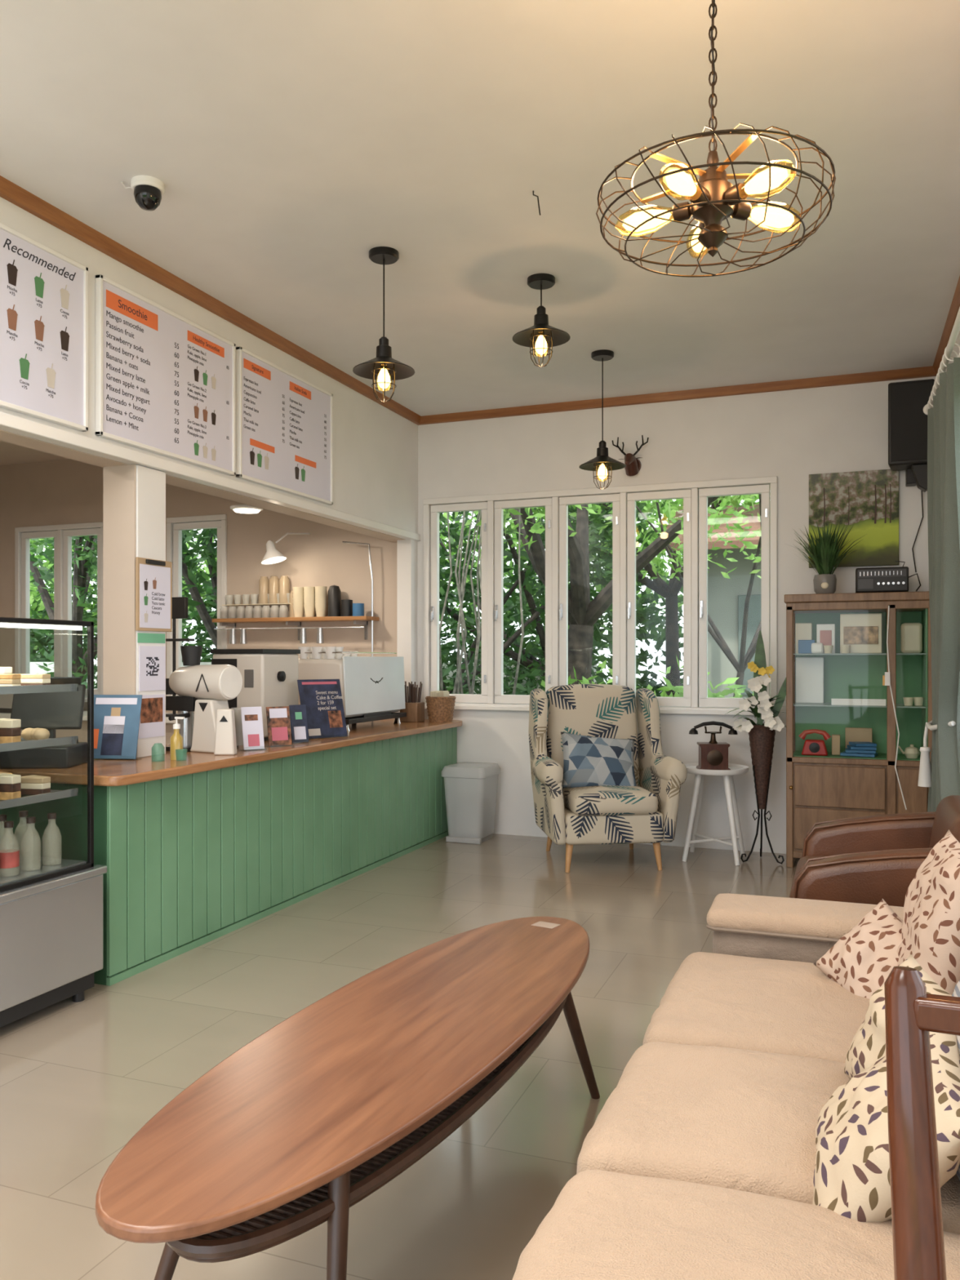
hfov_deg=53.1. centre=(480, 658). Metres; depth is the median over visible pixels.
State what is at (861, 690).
glass display cabinet
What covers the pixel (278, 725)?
flyer
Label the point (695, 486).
frame
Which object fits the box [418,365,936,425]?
trim
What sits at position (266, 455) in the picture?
picture
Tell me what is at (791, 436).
wall
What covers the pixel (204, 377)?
picture
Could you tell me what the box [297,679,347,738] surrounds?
menu sign
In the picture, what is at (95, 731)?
print
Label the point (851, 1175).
throw pillow
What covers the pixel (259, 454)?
picture
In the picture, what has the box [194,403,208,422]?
picture
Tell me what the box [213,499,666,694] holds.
tree
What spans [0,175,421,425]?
trim
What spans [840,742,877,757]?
books
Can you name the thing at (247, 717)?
print
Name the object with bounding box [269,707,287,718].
print
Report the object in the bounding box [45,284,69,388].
picture
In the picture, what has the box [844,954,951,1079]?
throw pillow
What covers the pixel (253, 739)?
print
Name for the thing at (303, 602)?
cups
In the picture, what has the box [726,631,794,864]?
flower vase
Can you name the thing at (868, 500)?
landscape painting
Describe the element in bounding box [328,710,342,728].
print
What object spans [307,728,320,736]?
print
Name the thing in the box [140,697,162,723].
photo
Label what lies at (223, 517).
frame
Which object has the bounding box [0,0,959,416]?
ceiling
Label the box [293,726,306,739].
print
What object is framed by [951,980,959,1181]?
throw pillow
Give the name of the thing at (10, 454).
ceiling
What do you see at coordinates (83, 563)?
tree
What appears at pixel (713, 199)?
cage chandelier
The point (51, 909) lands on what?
display case
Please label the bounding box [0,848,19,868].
label
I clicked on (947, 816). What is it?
cushion
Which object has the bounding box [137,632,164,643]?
strip
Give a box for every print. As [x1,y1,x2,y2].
[93,728,98,748]
[95,697,137,704]
[100,724,124,755]
[102,715,124,733]
[111,707,120,715]
[244,714,257,720]
[248,733,259,746]
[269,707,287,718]
[271,726,288,741]
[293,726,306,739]
[294,711,302,719]
[302,681,337,684]
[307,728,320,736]
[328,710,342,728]
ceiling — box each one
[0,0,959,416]
[0,441,70,466]
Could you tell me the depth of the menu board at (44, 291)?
3.89 m
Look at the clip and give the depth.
4.54 m
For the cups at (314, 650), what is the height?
0.078 m
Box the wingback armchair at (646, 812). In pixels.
[528,684,687,872]
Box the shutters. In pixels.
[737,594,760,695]
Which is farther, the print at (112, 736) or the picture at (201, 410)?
the picture at (201, 410)
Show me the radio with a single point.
(872, 580)
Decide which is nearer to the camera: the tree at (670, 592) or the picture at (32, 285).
the picture at (32, 285)
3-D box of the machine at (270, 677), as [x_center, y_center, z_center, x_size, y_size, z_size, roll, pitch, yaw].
[-1.286,0.203,5.569,0.371,0.515,0.390,0,0,21]
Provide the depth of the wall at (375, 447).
6.32 m
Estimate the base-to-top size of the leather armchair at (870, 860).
0.763 m
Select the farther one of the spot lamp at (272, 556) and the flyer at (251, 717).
the spot lamp at (272, 556)
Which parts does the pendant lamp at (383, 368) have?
lamp shade, cord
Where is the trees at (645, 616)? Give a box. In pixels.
[29,494,759,697]
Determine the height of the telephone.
0.315 m
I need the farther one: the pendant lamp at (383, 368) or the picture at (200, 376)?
the picture at (200, 376)
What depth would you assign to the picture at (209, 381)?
4.92 m
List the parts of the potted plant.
pot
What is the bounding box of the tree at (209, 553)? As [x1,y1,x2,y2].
[182,528,217,648]
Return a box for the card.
[138,645,165,691]
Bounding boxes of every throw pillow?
[560,731,636,787]
[812,1031,959,1222]
[813,898,902,999]
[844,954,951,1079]
[897,829,959,995]
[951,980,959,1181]
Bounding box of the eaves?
[663,503,760,551]
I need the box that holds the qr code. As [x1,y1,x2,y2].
[146,657,159,675]
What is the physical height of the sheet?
0.295 m
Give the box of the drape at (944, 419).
[927,357,959,812]
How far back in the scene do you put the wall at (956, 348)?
5.19 m
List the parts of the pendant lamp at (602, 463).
lamp shade, cord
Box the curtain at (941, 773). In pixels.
[917,306,959,812]
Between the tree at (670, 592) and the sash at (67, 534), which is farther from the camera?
the tree at (670, 592)
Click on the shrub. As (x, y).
(677, 689)
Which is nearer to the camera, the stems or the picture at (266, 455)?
the picture at (266, 455)
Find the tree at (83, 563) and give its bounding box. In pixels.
[30,533,214,688]
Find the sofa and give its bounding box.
[511,893,959,1279]
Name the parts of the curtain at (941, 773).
rod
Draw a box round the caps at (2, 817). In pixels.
[0,814,13,827]
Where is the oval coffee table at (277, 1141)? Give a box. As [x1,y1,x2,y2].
[95,916,599,1279]
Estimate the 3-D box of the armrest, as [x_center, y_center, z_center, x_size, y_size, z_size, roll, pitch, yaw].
[1.478,0.890,3.664,0.540,0.179,0.650,0,0,21]
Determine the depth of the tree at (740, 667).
9.23 m
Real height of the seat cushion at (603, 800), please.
0.165 m
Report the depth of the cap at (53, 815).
3.62 m
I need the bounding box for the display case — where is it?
[0,617,106,1027]
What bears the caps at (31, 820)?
in the display case
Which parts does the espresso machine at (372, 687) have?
cup rail, panel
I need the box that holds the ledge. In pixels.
[0,411,420,541]
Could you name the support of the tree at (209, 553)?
on the lawn
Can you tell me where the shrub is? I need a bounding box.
[540,654,754,697]
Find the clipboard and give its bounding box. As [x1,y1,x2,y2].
[135,556,172,631]
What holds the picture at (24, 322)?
attached to the menu board at (44, 291)
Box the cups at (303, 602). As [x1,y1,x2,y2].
[220,575,364,618]
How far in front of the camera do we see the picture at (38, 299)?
3.87 m
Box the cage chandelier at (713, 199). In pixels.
[595,0,835,277]
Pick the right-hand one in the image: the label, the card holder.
the card holder
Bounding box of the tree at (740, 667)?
[574,493,760,697]
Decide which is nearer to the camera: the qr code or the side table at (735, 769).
the qr code
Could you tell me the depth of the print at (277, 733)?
5.07 m
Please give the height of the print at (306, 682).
0.015 m
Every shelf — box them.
[175,1060,526,1262]
[212,616,378,644]
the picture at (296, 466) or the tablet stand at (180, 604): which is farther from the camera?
the tablet stand at (180, 604)
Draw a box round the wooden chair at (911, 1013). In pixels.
[884,966,959,1279]
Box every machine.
[210,648,300,741]
[298,651,406,730]
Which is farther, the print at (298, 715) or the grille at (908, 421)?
the grille at (908, 421)
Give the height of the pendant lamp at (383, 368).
0.677 m
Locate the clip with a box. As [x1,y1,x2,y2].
[146,559,165,565]
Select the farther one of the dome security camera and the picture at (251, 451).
the picture at (251, 451)
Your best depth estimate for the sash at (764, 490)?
6.83 m
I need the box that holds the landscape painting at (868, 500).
[808,469,898,568]
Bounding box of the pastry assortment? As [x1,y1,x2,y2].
[0,666,50,799]
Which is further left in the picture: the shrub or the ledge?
the ledge
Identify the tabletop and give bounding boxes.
[684,762,748,775]
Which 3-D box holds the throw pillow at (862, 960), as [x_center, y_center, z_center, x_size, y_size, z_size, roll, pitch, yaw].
[1.004,0.765,2.401,0.188,0.276,0.320,0,0,-13]
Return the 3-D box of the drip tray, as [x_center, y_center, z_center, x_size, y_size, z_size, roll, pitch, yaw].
[-0.884,0.390,6.572,0.440,0.050,0.860,0,0,21]
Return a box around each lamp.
[230,504,262,513]
[261,533,310,564]
[352,246,414,402]
[512,273,570,367]
[578,349,626,489]
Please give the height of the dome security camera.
0.107 m
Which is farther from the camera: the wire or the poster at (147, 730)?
the poster at (147, 730)
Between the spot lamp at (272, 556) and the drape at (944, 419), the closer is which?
the drape at (944, 419)
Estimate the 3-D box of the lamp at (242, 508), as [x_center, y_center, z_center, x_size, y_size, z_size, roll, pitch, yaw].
[-1.601,-1.388,6.599,0.220,0.772,0.220,0,0,21]
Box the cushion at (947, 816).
[928,795,959,848]
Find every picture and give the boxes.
[6,304,44,341]
[7,259,69,351]
[19,272,44,379]
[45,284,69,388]
[143,578,147,590]
[143,593,147,605]
[143,610,147,622]
[152,577,156,589]
[193,366,216,425]
[194,370,207,455]
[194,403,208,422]
[202,374,216,461]
[249,449,254,465]
[257,452,262,467]
[264,453,269,469]
[294,464,299,479]
[301,466,305,481]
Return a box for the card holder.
[213,708,236,755]
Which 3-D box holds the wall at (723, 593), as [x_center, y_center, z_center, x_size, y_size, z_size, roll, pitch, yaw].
[4.818,0.090,9.937,5.050,2.680,0.200,0,0,21]
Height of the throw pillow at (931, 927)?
0.416 m
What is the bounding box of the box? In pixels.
[400,681,424,722]
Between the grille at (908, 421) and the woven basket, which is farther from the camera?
the woven basket
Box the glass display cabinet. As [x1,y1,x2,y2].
[784,591,932,867]
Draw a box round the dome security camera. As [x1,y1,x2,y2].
[121,175,164,211]
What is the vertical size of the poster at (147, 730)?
0.200 m
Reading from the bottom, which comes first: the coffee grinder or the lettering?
the coffee grinder
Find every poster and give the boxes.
[93,694,142,759]
[137,693,164,738]
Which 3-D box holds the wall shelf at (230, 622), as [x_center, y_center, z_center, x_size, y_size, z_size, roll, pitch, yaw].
[-1.478,-0.223,7.626,1.400,0.205,0.225,0,0,21]
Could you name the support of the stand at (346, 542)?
on the counter at (204, 847)
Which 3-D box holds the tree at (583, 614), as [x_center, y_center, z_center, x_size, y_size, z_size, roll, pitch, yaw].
[1.368,-1.046,8.769,4.380,4.972,2.907,0,0,21]
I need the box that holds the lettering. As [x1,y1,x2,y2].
[151,591,164,613]
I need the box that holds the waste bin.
[441,761,500,844]
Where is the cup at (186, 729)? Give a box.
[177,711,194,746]
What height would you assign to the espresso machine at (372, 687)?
0.505 m
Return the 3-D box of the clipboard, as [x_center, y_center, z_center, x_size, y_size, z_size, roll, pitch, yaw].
[-1.542,-0.300,4.552,0.012,0.340,0.245,0,0,21]
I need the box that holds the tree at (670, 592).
[506,493,758,697]
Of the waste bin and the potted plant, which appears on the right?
the potted plant
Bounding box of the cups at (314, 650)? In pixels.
[297,646,358,658]
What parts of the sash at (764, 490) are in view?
handles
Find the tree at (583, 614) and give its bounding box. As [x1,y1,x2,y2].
[454,493,760,684]
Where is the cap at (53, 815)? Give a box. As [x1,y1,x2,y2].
[47,812,56,819]
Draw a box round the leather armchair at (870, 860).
[789,795,959,906]
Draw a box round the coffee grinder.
[165,645,242,753]
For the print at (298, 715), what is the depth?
5.27 m
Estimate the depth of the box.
7.01 m
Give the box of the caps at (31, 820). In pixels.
[18,810,35,823]
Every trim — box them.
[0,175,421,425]
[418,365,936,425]
[933,275,959,374]
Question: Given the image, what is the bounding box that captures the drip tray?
[345,711,406,724]
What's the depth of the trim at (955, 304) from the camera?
5.26 m
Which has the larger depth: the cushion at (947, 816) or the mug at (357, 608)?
the mug at (357, 608)
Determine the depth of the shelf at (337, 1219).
1.72 m
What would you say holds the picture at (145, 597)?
attached to the sheet
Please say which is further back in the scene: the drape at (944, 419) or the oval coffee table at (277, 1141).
the drape at (944, 419)
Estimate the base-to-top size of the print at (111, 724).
0.078 m
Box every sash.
[21,528,100,696]
[173,520,221,695]
[430,484,769,707]
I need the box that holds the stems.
[439,508,524,694]
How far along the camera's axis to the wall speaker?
5.87 m
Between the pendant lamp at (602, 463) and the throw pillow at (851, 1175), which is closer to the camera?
the throw pillow at (851, 1175)
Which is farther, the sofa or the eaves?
the eaves
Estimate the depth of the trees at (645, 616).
15.25 m
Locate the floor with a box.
[0,833,800,1279]
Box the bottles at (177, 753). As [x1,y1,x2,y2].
[151,716,186,761]
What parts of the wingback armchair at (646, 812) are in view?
seat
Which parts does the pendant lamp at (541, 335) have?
cord, lamp shade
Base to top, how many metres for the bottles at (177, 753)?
0.195 m
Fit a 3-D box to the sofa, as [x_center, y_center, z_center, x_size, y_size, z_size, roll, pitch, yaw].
[0.777,0.878,1.927,0.996,0.844,2.076,0,0,21]
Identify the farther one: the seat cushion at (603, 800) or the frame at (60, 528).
the frame at (60, 528)
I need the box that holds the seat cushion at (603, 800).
[562,784,657,815]
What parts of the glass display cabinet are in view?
price rail, curios in the cabinet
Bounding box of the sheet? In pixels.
[139,564,170,628]
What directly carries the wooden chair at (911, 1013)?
on the floor
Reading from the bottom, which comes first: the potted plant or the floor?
the floor
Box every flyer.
[240,706,264,750]
[266,706,291,746]
[288,704,308,742]
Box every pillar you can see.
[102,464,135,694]
[135,464,165,758]
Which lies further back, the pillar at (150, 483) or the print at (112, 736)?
the pillar at (150, 483)
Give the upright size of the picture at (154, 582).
0.054 m
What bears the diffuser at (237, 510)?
attached to the lamp at (242, 508)
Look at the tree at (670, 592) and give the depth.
11.87 m
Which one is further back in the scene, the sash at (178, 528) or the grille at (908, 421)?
the sash at (178, 528)
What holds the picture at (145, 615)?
attached to the sheet
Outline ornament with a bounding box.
[612,435,648,475]
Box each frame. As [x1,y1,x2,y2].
[14,521,102,702]
[166,514,226,696]
[422,475,777,715]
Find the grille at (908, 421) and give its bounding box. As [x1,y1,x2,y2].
[890,380,933,462]
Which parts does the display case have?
black frame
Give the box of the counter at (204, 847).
[0,718,462,986]
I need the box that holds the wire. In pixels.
[532,191,541,215]
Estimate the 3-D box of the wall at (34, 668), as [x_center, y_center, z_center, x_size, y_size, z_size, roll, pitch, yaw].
[-2.819,0.740,13.560,9.100,1.380,0.150,0,0,21]
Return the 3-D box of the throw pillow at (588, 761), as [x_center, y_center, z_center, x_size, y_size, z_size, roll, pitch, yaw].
[0.766,0.670,6.193,0.533,0.390,0.258,0,0,-6]
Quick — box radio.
[855,560,920,592]
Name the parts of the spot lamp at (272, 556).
lamp shade, arm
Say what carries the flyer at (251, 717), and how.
on the counter at (204, 847)
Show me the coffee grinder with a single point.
(202, 690)
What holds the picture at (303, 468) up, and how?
attached to the menu board at (284, 420)
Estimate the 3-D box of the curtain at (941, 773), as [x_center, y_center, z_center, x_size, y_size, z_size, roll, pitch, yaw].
[1.939,-0.035,3.773,0.221,2.630,2.830,0,0,20]
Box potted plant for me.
[787,520,866,593]
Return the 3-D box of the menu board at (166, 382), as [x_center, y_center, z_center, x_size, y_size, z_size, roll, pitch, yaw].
[-1.489,-1.325,4.655,0.030,0.700,0.995,0,0,21]
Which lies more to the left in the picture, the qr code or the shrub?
the qr code
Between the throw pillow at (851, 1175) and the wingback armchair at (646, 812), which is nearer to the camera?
the throw pillow at (851, 1175)
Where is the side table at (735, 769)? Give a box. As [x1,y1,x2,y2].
[681,762,748,865]
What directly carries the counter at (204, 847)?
on the floor
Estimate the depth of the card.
4.54 m
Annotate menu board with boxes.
[0,222,88,431]
[95,274,235,475]
[235,346,333,505]
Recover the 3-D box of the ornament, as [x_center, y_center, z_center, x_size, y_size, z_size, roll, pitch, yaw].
[1.055,-1.415,6.701,0.190,0.271,0.204,0,0,-30]
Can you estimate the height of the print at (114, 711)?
0.039 m
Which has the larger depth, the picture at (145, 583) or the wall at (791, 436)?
the wall at (791, 436)
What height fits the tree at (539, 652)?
5.990 m
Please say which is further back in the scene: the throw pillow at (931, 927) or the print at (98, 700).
the print at (98, 700)
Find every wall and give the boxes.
[0,196,417,712]
[0,376,936,853]
[30,662,596,693]
[707,547,760,697]
[945,330,959,372]
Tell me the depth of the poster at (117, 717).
4.41 m
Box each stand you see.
[165,596,194,716]
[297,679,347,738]
[342,541,373,656]
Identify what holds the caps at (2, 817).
in the display case
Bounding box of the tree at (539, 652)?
[439,501,652,694]
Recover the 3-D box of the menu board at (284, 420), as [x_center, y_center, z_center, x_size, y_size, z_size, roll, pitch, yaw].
[-1.121,-1.325,5.625,0.030,0.700,1.000,0,0,21]
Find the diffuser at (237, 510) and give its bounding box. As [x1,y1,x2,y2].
[233,508,260,513]
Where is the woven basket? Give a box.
[425,690,456,722]
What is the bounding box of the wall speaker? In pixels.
[888,378,934,572]
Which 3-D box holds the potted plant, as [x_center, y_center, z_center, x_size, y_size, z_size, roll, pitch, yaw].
[2.186,-0.639,6.055,0.514,0.478,0.406,0,0,21]
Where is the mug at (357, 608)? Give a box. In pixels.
[352,603,364,616]
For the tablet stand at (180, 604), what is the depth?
7.63 m

